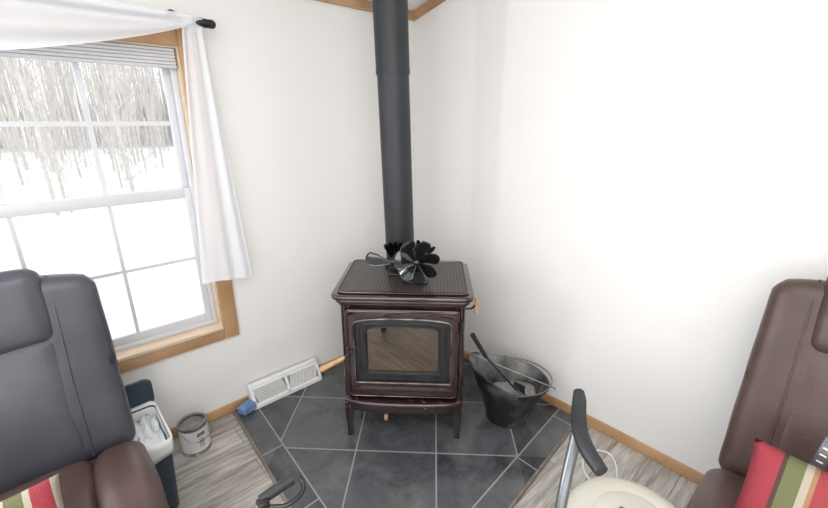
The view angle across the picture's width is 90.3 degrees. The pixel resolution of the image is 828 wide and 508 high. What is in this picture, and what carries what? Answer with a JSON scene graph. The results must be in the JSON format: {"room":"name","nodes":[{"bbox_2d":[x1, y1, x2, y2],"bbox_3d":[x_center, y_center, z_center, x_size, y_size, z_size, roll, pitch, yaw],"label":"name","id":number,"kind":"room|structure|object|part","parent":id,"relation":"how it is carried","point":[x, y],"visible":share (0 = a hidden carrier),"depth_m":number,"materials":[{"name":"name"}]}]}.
{"room":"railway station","nodes":[
{"label":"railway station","id":0,"kind":"room"},
{"bbox_2d":[105,0,413,428],"bbox_3d":[-1.631,-0.123,1.672,4.540,2.500,0.120,-16,24,-40],"label":"wall","id":1,"kind":"structure","parent":0,"point":[295,81],"depth_m":2.38,"materials":[{"name":"paint"}]},
{"bbox_2d":[0,41,176,68],"bbox_3d":[-1.490,-0.783,1.548,1.061,0.083,0.033,-16,24,-40],"label":"window shade","id":2,"kind":"object","parent":1,"relation":"attached to","point":[101,52],"visible":0.86,"depth_m":1.71,"materials":[{"name":"fabric"}]},
{"bbox_2d":[0,62,216,351],"bbox_3d":[-1.527,-0.174,1.789,1.073,1.392,0.068,-16,24,-40],"label":"window","id":3,"kind":"structure","parent":1,"relation":"in","point":[176,121],"depth_m":1.97,"materials":[{"name":"white plastic"}]},
{"bbox_3d":[-1.539,-0.509,1.694,1.029,0.652,0.025,-16,24,-40],"label":"sash","id":4,"kind":"part","parent":3,"relation":"part of","materials":[{"name":"white plastic"}]},
{"bbox_3d":[-1.521,0.120,1.878,1.029,0.738,0.026,-16,24,-40],"label":"sash","id":5,"kind":"part","parent":3,"relation":"part of","materials":[{"name":"white plastic"}]},
{"bbox_2d":[116,322,223,362],"bbox_3d":[-1.497,0.506,1.976,1.085,0.018,0.140,-16,24,-40],"label":"trim","id":6,"kind":"structure","parent":1,"relation":"attached to","point":[133,352],"depth_m":2.12,"materials":[{"name":"brown wood"}]},
{"bbox_2d":[102,28,238,372],"bbox_3d":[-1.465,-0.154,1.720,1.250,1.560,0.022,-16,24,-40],"label":"trim","id":7,"kind":"structure","parent":1,"relation":"attached to","point":[224,288],"depth_m":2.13,"materials":[{"name":"brown wood"}]},
{"bbox_2d":[168,9,215,28],"bbox_3d":[-1.440,-0.913,1.433,1.404,0.073,0.109,-16,24,-40],"label":"curtain rod","id":8,"kind":"object","parent":1,"relation":"attached to","point":[205,23],"visible":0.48,"depth_m":1.82,"materials":[{"name":"black plastic"}]},
{"bbox_2d":[0,0,192,49],"bbox_3d":[-1.431,-0.787,1.397,1.280,0.236,0.039,-16,24,-40],"label":"curtain valance","id":9,"kind":"object","parent":8,"relation":"hanging from","point":[24,24],"visible":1,"depth_m":1.53,"materials":[{"name":"white fabric"}]},
{"bbox_2d":[182,17,251,283],"bbox_3d":[-0.972,-0.442,1.966,0.253,1.225,0.034,-16,24,-40],"label":"curtain","id":10,"kind":"object","parent":8,"relation":"hanging from","point":[222,244],"visible":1,"depth_m":1.99,"materials":[{"name":"white fabric"}]},
{"bbox_2d":[170,355,343,438],"bbox_3d":[-1.591,1.054,1.997,4.286,0.062,0.014,-16,24,-40],"label":"baseboard","id":11,"kind":"structure","parent":1,"relation":"attached to","point":[229,408],"depth_m":2.40,"materials":[{"name":"brown wood"}]},
{"bbox_2d":[315,0,415,20],"bbox_3d":[-1.583,-1.097,1.300,4.300,0.053,0.022,-16,24,-40],"label":"trim","id":12,"kind":"structure","parent":1,"relation":"attached to","point":[365,5],"depth_m":2.38,"materials":[{"name":"brown wood"}]},
{"bbox_2d":[368,0,427,10],"bbox_3d":[-0.043,-1.200,-0.513,4.540,1.330,4.840,-16,24,-40],"label":"ceiling","id":13,"kind":"structure","parent":0,"point":[412,4],"depth_m":2.56,"materials":[{"name":"paint"}]},
{"bbox_2d":[172,412,697,507],"bbox_3d":[-0.043,1.663,0.416,4.540,0.120,4.840,-16,24,-40],"label":"floor","id":14,"kind":"structure","parent":0,"point":[230,474],"depth_m":2.02,"materials":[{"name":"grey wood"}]},
{"bbox_2d":[0,269,168,507],"bbox_3d":[-1.288,0.712,1.267,0.792,1.162,0.843,-16,24,-40],"label":"recliner","id":15,"kind":"object","parent":14,"relation":"on","point":[65,411],"visible":0.98,"depth_m":1.46,"materials":[{"name":"brown leather"}]},
{"bbox_2d":[0,474,63,507],"bbox_3d":[-1.150,0.801,1.096,0.189,0.173,0.370,16,24,41],"label":"throw pillow","id":16,"kind":"object","parent":15,"relation":"on","point":[47,493],"visible":1,"depth_m":1.19,"materials":[{"name":"multicoloured fabric"}]},
{"bbox_2d":[0,343,89,493],"bbox_3d":[-1.433,0.589,1.394,0.453,0.496,0.137,-16,24,-40],"label":"lumbar cushion","id":17,"kind":"object","parent":15,"relation":"on","point":[44,427],"depth_m":1.45,"materials":[{"name":"leather"}]},
{"bbox_3d":[-1.200,0.916,1.229,0.476,0.213,0.524,-16,24,-40],"label":"seat","id":18,"kind":"part","parent":15,"relation":"part of","materials":[{"name":"brown leather"}]},
{"bbox_3d":[-1.482,0.481,1.415,0.763,0.739,0.269,-16,24,-40],"label":"backrest","id":19,"kind":"part","parent":15,"relation":"part of","materials":[{"name":"leather"}]},
{"bbox_3d":[-0.976,0.939,1.456,0.181,0.426,0.585,-16,24,-40],"label":"arm","id":20,"kind":"part","parent":15,"relation":"part of","materials":[{"name":"brown leather"}]},
{"bbox_2d":[124,379,178,507],"bbox_3d":[-1.170,0.866,1.828,0.148,0.524,0.352,-16,24,-40],"label":"waste bin","id":21,"kind":"object","parent":14,"relation":"on","point":[152,430],"visible":0.6,"depth_m":1.81,"materials":[{"name":"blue plastic"}]},
{"bbox_3d":[-1.275,0.651,1.884,0.142,0.149,0.034,-16,24,-40],"label":"lid","id":22,"kind":"part","parent":21,"relation":"part of","materials":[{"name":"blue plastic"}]},
{"bbox_2d":[176,412,211,457],"bbox_3d":[-1.145,0.946,2.156,0.155,0.168,0.146,8,20,24],"label":"paint can","id":23,"kind":"object","parent":14,"relation":"on","point":[193,430],"visible":1,"depth_m":2.12,"materials":[{"name":"metal"}]},
{"bbox_3d":[-1.150,0.879,2.138,0.128,0.007,0.128,8,20,24],"label":"lid","id":24,"kind":"part","parent":23,"relation":"part of","materials":[{"name":"metal"}]},
{"bbox_3d":[-1.113,0.921,2.133,0.085,0.053,0.146,8,20,24],"label":"bail handle","id":25,"kind":"part","parent":23,"relation":"part of","materials":[{"name":"metal"}]},
{"bbox_2d":[197,430,205,446],"bbox_3d":[-1.093,0.952,2.122,0.001,0.082,0.040,12,21,32],"label":"print","id":26,"kind":"object","parent":23,"relation":"attached to","point":[201,434],"depth_m":2.12},
{"bbox_2d":[233,358,571,507],"bbox_3d":[-0.052,0.962,2.354,1.510,0.015,1.510,-16,24,-40],"label":"hearth pad","id":27,"kind":"object","parent":14,"relation":"on","point":[401,460],"visible":0.59,"depth_m":2.14,"materials":[{"name":"tile"}]},
{"bbox_2d":[237,399,256,415],"bbox_3d":[-0.981,0.902,2.422,0.069,0.061,0.099,9,20,26],"label":"sponge","id":28,"kind":"object","parent":27,"relation":"on","point":[248,406],"visible":1,"depth_m":2.40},
{"bbox_2d":[247,358,321,409],"bbox_3d":[-0.804,0.809,2.597,0.450,0.130,0.086,-16,24,-40],"label":"floor register","id":29,"kind":"object","parent":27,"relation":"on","point":[265,391],"visible":1,"depth_m":2.58,"materials":[{"name":"white metal"}]},
{"bbox_2d":[318,259,478,438],"bbox_3d":[-0.066,0.526,2.304,0.790,0.852,0.594,1,18,3],"label":"wood stove","id":30,"kind":"object","parent":27,"relation":"on","point":[403,342],"visible":0.99,"depth_m":2.08,"materials":[{"name":"brown metal"}]},
{"bbox_3d":[-0.327,0.500,2.062,0.062,0.036,0.034,-14,22,-36],"label":"door handle","id":31,"kind":"part","parent":30,"relation":"part of","materials":[{"name":"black metal"}]},
{"bbox_3d":[-0.344,0.898,2.239,0.046,0.185,0.046,1,18,3],"label":"leg","id":32,"kind":"part","parent":30,"relation":"part of","materials":[{"name":"metal"}]},
{"bbox_2d":[365,242,401,275],"bbox_3d":[-0.102,0.031,2.177,0.299,0.175,0.117,2,18,5],"label":"fan","id":33,"kind":"object","parent":30,"relation":"on","point":[372,259],"visible":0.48,"depth_m":2.17,"materials":[{"name":"metal"}]},
{"bbox_2d":[372,0,413,268],"bbox_3d":[-0.098,-0.679,2.111,0.184,1.560,0.184,-17,24,-39],"label":"pipe","id":34,"kind":"object","parent":30,"relation":"on","point":[390,17],"visible":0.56,"depth_m":2.04,"materials":[{"name":"metal"}]},
{"bbox_3d":[-0.057,0.507,2.081,0.560,0.502,0.040,1,18,3],"label":"door","id":35,"kind":"part","parent":30,"relation":"part of","materials":[{"name":"brown metal"}]},
{"bbox_3d":[-0.057,0.486,2.073,0.488,0.370,0.022,1,18,3],"label":"frame","id":36,"kind":"part","parent":30,"relation":"part of","materials":[{"name":"black metal"}]},
{"bbox_3d":[-0.057,0.484,2.082,0.376,0.273,0.006,1,18,3],"label":"glass","id":37,"kind":"part","parent":30,"relation":"part of","materials":[{"name":"clear glass"}]},
{"bbox_3d":[-0.058,0.491,2.058,0.494,0.374,0.011,1,18,3],"label":"door moulding","id":38,"kind":"part","parent":30,"relation":"part of","materials":[{"name":"metal"}]},
{"bbox_3d":[-0.046,0.147,2.211,0.700,0.048,0.535,1,18,3],"label":"plate","id":39,"kind":"part","parent":30,"relation":"part of","materials":[{"name":"brown metal"}]},
{"bbox_2d":[393,240,439,284],"bbox_3d":[0.015,0.040,2.057,0.230,0.233,0.127,2,18,7],"label":"fan","id":40,"kind":"object","parent":30,"relation":"on","point":[409,261],"visible":1,"depth_m":2.03,"materials":[{"name":"black metal"}]},
{"bbox_3d":[0.231,0.906,2.213,0.046,0.185,0.046,1,18,3],"label":"leg","id":41,"kind":"part","parent":30,"relation":"part of","materials":[{"name":"metal"}]},
{"bbox_3d":[-0.074,1.061,2.049,2.022,0.015,0.766,1,18,2],"label":"edge trim","id":42,"kind":"part","parent":27,"relation":"part of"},
{"bbox_2d":[467,352,552,428],"bbox_3d":[0.533,0.761,2.350,0.469,0.375,0.388,1,18,3],"label":"bucket","id":43,"kind":"object","parent":27,"relation":"on","point":[505,409],"visible":0.99,"depth_m":2.30,"materials":[{"name":"black metal"}]},
{"bbox_2d":[473,354,555,389],"bbox_3d":[0.547,0.646,2.262,0.460,0.118,0.010,7,19,21],"label":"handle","id":44,"kind":"object","parent":43,"relation":"on","point":[473,354],"visible":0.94,"depth_m":2.25,"materials":[{"name":"metal"}]},
{"bbox_2d":[494,380,535,395],"bbox_3d":[0.553,0.810,2.365,0.276,0.107,0.243,1,18,3],"label":"ash","id":45,"kind":"object","parent":43,"relation":"in","point":[529,388],"visible":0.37,"depth_m":2.36},
{"bbox_2d":[470,332,526,395],"bbox_3d":[0.466,0.608,2.254,0.330,0.348,0.088,2,18,5],"label":"shovel","id":46,"kind":"object","parent":45,"relation":"on","point":[516,386],"visible":0.97,"depth_m":2.26,"materials":[{"name":"black metal"}]},
{"bbox_3d":[0.653,0.680,2.318,0.229,0.016,0.386,1,18,3],"label":"wire handle","id":47,"kind":"part","parent":43,"relation":"part of","materials":[{"name":"metal"}]},
{"bbox_2d":[254,389,607,507],"bbox_3d":[0.047,0.886,0.962,0.858,1.003,0.425,-5,19,-15],"label":"walker","id":48,"kind":"object","parent":14,"relation":"on","point":[580,441],"visible":1,"depth_m":0.92,"materials":[{"name":"metal"},{"name":"black foam"}]},
{"bbox_3d":[-0.280,0.519,0.880,0.106,0.030,0.041,-13,22,-35],"label":"brake lever","id":49,"kind":"part","parent":48,"relation":"part of","materials":[{"name":"black plastic"}]},
{"bbox_3d":[0.029,0.862,0.948,0.821,0.821,0.315,-5,19,-15],"label":"frame","id":50,"kind":"part","parent":48,"relation":"part of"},
{"bbox_2d":[570,449,617,491],"bbox_3d":[0.855,1.094,1.953,0.278,0.010,0.500,3,18,10],"label":"power cord","id":51,"kind":"object","parent":14,"relation":"on","point":[616,467],"visible":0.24,"depth_m":2.06,"materials":[{"name":"white plastic"}]},
{"bbox_2d":[567,477,675,507],"bbox_3d":[0.574,0.998,1.175,0.336,0.675,0.336,-16,24,-40],"label":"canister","id":52,"kind":"object","parent":14,"relation":"on","point":[598,492],"visible":0.97,"depth_m":1.15,"materials":[{"name":"beige plastic"}]},
{"bbox_2d":[686,277,827,507],"bbox_3d":[1.265,0.728,1.114,0.864,1.227,0.792,-16,24,-40],"label":"recliner","id":53,"kind":"object","parent":14,"relation":"on","point":[781,401],"visible":0.77,"depth_m":1.38,"materials":[{"name":"brown leather"}]},
{"bbox_3d":[0.956,0.978,1.335,0.585,0.424,0.179,-16,24,-40],"label":"arm","id":54,"kind":"part","parent":53,"relation":"part of","materials":[{"name":"brown leather"}]},
{"bbox_3d":[1.478,0.516,1.250,0.288,0.776,0.763,-16,24,-40],"label":"backrest","id":55,"kind":"part","parent":53,"relation":"part of","materials":[{"name":"brown leather"}]},
{"bbox_2d":[734,438,827,507],"bbox_3d":[1.110,0.742,1.113,0.166,0.274,0.383,-14,23,-37],"label":"throw pillow","id":56,"kind":"object","parent":53,"relation":"on","point":[775,478],"visible":1,"depth_m":1.16,"materials":[{"name":"fabric"}]},
{"bbox_2d":[778,357,827,472],"bbox_3d":[1.423,0.622,1.232,0.153,0.533,0.503,-16,24,-40],"label":"lumbar cushion","id":57,"kind":"object","parent":53,"relation":"on","point":[803,403],"depth_m":1.35,"materials":[{"name":"brown leather"}]},
{"bbox_2d":[809,436,827,470],"bbox_3d":[1.205,0.624,1.228,0.072,0.171,0.033,-5,19,-15],"label":"remote control","id":58,"kind":"object","parent":53,"relation":"on","point":[819,460],"visible":0.46,"depth_m":1.22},
{"bbox_2d":[414,0,827,474],"bbox_3d":[1.632,-0.552,1.214,0.120,3.600,4.720,-16,24,-40],"label":"wall","id":59,"kind":"structure","parent":0,"point":[624,189],"depth_m":1.95,"materials":[{"name":"paint"}]},
{"bbox_2d":[414,0,444,19],"bbox_3d":[1.543,-1.562,0.877,0.022,1.198,4.611,-16,24,-40],"label":"trim","id":60,"kind":"structure","parent":59,"relation":"attached to","point":[429,5],"depth_m":2.57,"materials":[{"name":"brown wood"}]},
{"bbox_2d":[464,351,703,484],"bbox_3d":[1.542,1.131,1.759,0.014,0.062,4.600,-16,24,-40],"label":"baseboard","id":61,"kind":"structure","parent":59,"relation":"attached to","point":[666,461],"depth_m":2.15,"materials":[{"name":"brown wood"}]},
{"label":"outside","id":62,"kind":"structure","parent":0,"visible":0},
{"bbox_2d":[0,134,203,337],"bbox_3d":[-30.681,-9.199,35.669,100.000,0.332,90.000,-16,24,-40],"label":"ground","id":63,"kind":"structure","parent":62,"point":[149,233],"depth_m":8.07,"materials":[{"name":"white snow"}]},
{"bbox_2d":[0,84,31,165],"bbox_3d":[-20.014,-7.828,19.568,1.490,7.497,1.600,6,19,17],"label":"bare tree","id":64,"kind":"object","parent":63,"relation":"on","point":[2,84],"visible":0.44,"depth_m":20.13,"materials":[{"name":"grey plant"}]},
{"bbox_2d":[0,70,33,155],"bbox_3d":[-25.926,-10.714,25.579,1.745,9.306,1.837,1,18,2],"label":"bare tree","id":65,"kind":"object","parent":63,"relation":"on","point":[2,103],"visible":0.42,"depth_m":26.29,"materials":[{"name":"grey plant"}]},
{"bbox_2d":[0,65,43,187],"bbox_3d":[-14.529,-6.327,14.161,1.558,7.990,1.633,7,19,21],"label":"bare tree","id":66,"kind":"object","parent":63,"relation":"on","point":[15,161],"visible":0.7,"depth_m":14.92,"materials":[{"name":"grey plant"}]},
{"bbox_2d":[0,61,47,171],"bbox_3d":[-18.170,-8.356,17.804,1.806,9.632,1.902,12,22,33],"label":"bare tree","id":67,"kind":"object","parent":63,"relation":"on","point":[1,87],"visible":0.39,"depth_m":18.77,"materials":[{"name":"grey plant"}]},
{"bbox_2d":[0,57,57,159],"bbox_3d":[-22.573,-10.028,23.260,1.929,9.438,1.840,10,21,28],"label":"bare tree","id":68,"kind":"object","parent":63,"relation":"on","point":[9,57],"visible":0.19,"depth_m":23.80,"materials":[{"name":"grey plant"}]},
{"bbox_2d":[0,58,72,174],"bbox_3d":[-16.220,-8.130,17.047,2.039,9.670,1.786,-7,19,-19],"label":"bare tree","id":69,"kind":"object","parent":63,"relation":"on","point":[12,77],"visible":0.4,"depth_m":17.65,"materials":[{"name":"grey plant"}]},
{"bbox_2d":[0,58,80,190],"bbox_3d":[-12.289,-5.564,13.380,1.504,7.021,1.713,-2,18,-6],"label":"bare tree","id":70,"kind":"object","parent":63,"relation":"on","point":[32,62],"visible":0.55,"depth_m":13.76,"materials":[{"name":"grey plant"}]},
{"bbox_2d":[0,57,83,223],"bbox_3d":[-8.829,-5.193,8.945,1.715,9.078,1.762,-15,23,-39],"label":"bare tree","id":71,"kind":"object","parent":63,"relation":"on","point":[41,156],"visible":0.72,"depth_m":9.74,"materials":[{"name":"grey plant"}]},
{"bbox_2d":[30,60,70,159],"bbox_3d":[-20.459,-8.848,23.044,1.448,7.284,1.554,16,24,40],"label":"bare tree","id":72,"kind":"object","parent":63,"relation":"on","point":[48,95],"visible":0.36,"depth_m":23.15,"materials":[{"name":"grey plant"}]},
{"bbox_2d":[6,58,96,200],"bbox_3d":[-10.635,-5.673,11.284,1.822,8.537,1.697,4,18,12],"label":"bare tree","id":73,"kind":"object","parent":63,"relation":"on","point":[27,73],"visible":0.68,"depth_m":11.80,"materials":[{"name":"grey plant"}]},
{"bbox_2d":[32,59,73,162],"bbox_3d":[-19.224,-8.814,21.320,1.417,8.289,1.462,-4,19,-13],"label":"bare tree","id":74,"kind":"object","parent":63,"relation":"on","point":[57,139],"visible":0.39,"depth_m":21.75,"materials":[{"name":"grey plant"}]},
{"bbox_2d":[35,60,80,154],"bbox_3d":[-23.671,-10.854,26.654,1.783,8.916,1.848,13,22,35],"label":"bare tree","id":75,"kind":"object","parent":63,"relation":"on","point":[37,60],"visible":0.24,"depth_m":27.19,"materials":[{"name":"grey plant"}]},
{"bbox_2d":[45,60,90,156],"bbox_3d":[-21.039,-9.818,24.603,1.627,8.186,1.747,-12,21,-32],"label":"bare tree","id":76,"kind":"object","parent":63,"relation":"on","point":[46,60],"visible":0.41,"depth_m":25.00,"materials":[{"name":"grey plant"}]},
{"bbox_2d":[38,60,105,179],"bbox_3d":[-13.909,-7.697,15.750,1.647,9.632,1.699,-6,19,-17],"label":"bare tree","id":77,"kind":"object","parent":63,"relation":"on","point":[54,79],"visible":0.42,"depth_m":16.61,"materials":[{"name":"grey plant"}]},
{"bbox_2d":[48,60,103,167],"bbox_3d":[-16.379,-7.935,19.369,1.526,7.828,1.600,10,21,28],"label":"bare tree","id":78,"kind":"object","parent":63,"relation":"on","point":[63,68],"visible":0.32,"depth_m":19.85,"materials":[{"name":"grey plant"}]},
{"bbox_2d":[0,57,173,152],"bbox_3d":[-30.214,-15.092,33.371,48.569,12.602,10.070,-16,24,-40],"label":"trees","id":79,"kind":"object","parent":63,"relation":"on","point":[164,105],"visible":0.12,"depth_m":33.81,"materials":[{"name":"grey plant"}]},
{"bbox_2d":[79,63,115,154],"bbox_3d":[-21.464,-10.310,27.413,1.454,7.366,1.381,-2,18,-7],"label":"bare tree","id":80,"kind":"object","parent":63,"relation":"on","point":[79,63],"visible":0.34,"depth_m":27.66,"materials":[{"name":"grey plant"}]},
{"bbox_2d":[81,63,125,158],"bbox_3d":[-18.474,-9.980,23.833,1.658,8.982,1.894,4,19,13],"label":"bare tree","id":81,"kind":"object","parent":63,"relation":"on","point":[89,63],"visible":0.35,"depth_m":24.16,"materials":[{"name":"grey plant"}]},
{"bbox_2d":[75,63,133,172],"bbox_3d":[-14.109,-7.961,18.140,1.858,8.677,2.117,-9,20,-26],"label":"bare tree","id":82,"kind":"object","parent":63,"relation":"on","point":[92,87],"visible":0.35,"depth_m":18.65,"materials":[{"name":"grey plant"}]},
{"bbox_2d":[79,63,143,190],"bbox_3d":[-10.465,-5.906,13.482,1.622,7.603,1.512,-12,22,-34],"label":"bare tree","id":83,"kind":"object","parent":63,"relation":"on","point":[93,73],"visible":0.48,"depth_m":13.88,"materials":[{"name":"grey plant"}]},
{"bbox_2d":[99,64,129,151],"bbox_3d":[-21.799,-11.636,29.621,1.505,8.532,1.458,-5,19,-16],"label":"bare tree","id":84,"kind":"object","parent":63,"relation":"on","point":[101,64],"visible":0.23,"depth_m":30.09,"materials":[{"name":"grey plant"}]},
{"bbox_2d":[97,66,133,156],"bbox_3d":[-19.398,-11.439,26.021,1.837,10.418,1.781,13,22,34],"label":"bare tree","id":85,"kind":"object","parent":63,"relation":"on","point":[100,66],"visible":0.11,"depth_m":26.70,"materials":[{"name":"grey plant"}]},
{"bbox_2d":[65,62,170,194],"bbox_3d":[-8.402,-6.026,11.039,1.977,9.375,1.731,-3,18,-8],"label":"bare tree","id":86,"kind":"object","parent":63,"relation":"on","point":[112,69],"visible":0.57,"depth_m":11.71,"materials":[{"name":"grey plant"}]},
{"bbox_2d":[83,64,152,180],"bbox_3d":[-11.503,-7.003,15.328,1.716,8.582,1.779,7,19,21],"label":"bare tree","id":87,"kind":"object","parent":63,"relation":"on","point":[106,67],"visible":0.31,"depth_m":15.91,"materials":[{"name":"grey plant"}]},
{"bbox_2d":[103,65,150,164],"bbox_3d":[-14.775,-8.393,20.687,1.580,7.898,1.638,-10,21,-29],"label":"bare tree","id":88,"kind":"object","parent":63,"relation":"on","point":[123,98],"visible":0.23,"depth_m":21.09,"materials":[{"name":"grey plant"}]},
{"bbox_2d":[106,65,153,161],"bbox_3d":[-15.925,-9.824,22.270,1.789,9.649,1.687,-7,19,-21],"label":"bare tree","id":89,"kind":"object","parent":63,"relation":"on","point":[133,138],"visible":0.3,"depth_m":23.17,"materials":[{"name":"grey plant"}]},
{"bbox_2d":[116,65,161,174],"bbox_3d":[-12.050,-6.698,17.541,1.412,6.595,1.609,-7,19,-21],"label":"bare tree","id":90,"kind":"object","parent":63,"relation":"on","point":[128,81],"visible":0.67,"depth_m":17.86,"materials":[{"name":"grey plant"}]},
{"bbox_2d":[128,66,157,152],"bbox_3d":[-19.188,-10.833,28.772,1.410,7.523,1.486,4,18,12],"label":"bare tree","id":91,"kind":"object","parent":63,"relation":"on","point":[149,146],"visible":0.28,"depth_m":29.04,"materials":[{"name":"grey plant"}]},
{"bbox_2d":[128,68,171,157],"bbox_3d":[-16.511,-10.444,24.912,1.699,9.203,1.940,1,18,4],"label":"bare tree","id":92,"kind":"object","parent":63,"relation":"on","point":[138,70],"visible":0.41,"depth_m":25.45,"materials":[{"name":"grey plant"}]},
{"bbox_2d":[130,67,170,155],"bbox_3d":[-17.487,-10.215,27.302,1.557,7.270,1.774,-16,24,-40],"label":"bare tree","id":93,"kind":"object","parent":63,"relation":"on","point":[148,67],"visible":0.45,"depth_m":27.60,"materials":[{"name":"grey plant"}]},
{"bbox_2d":[134,66,176,168],"bbox_3d":[-12.640,-8.742,19.364,1.762,9.398,1.856,-5,19,-15],"label":"bare tree","id":94,"kind":"object","parent":63,"relation":"on","point":[144,68],"visible":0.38,"depth_m":19.96,"materials":[{"name":"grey plant"}]},
{"bbox_2d":[143,67,171,150],"bbox_3d":[-19.764,-11.528,31.481,1.538,7.184,1.753,-2,18,-5],"label":"bare tree","id":95,"kind":"object","parent":63,"relation":"on","point":[147,67],"visible":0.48,"depth_m":31.81,"materials":[{"name":"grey plant"}]}
]}

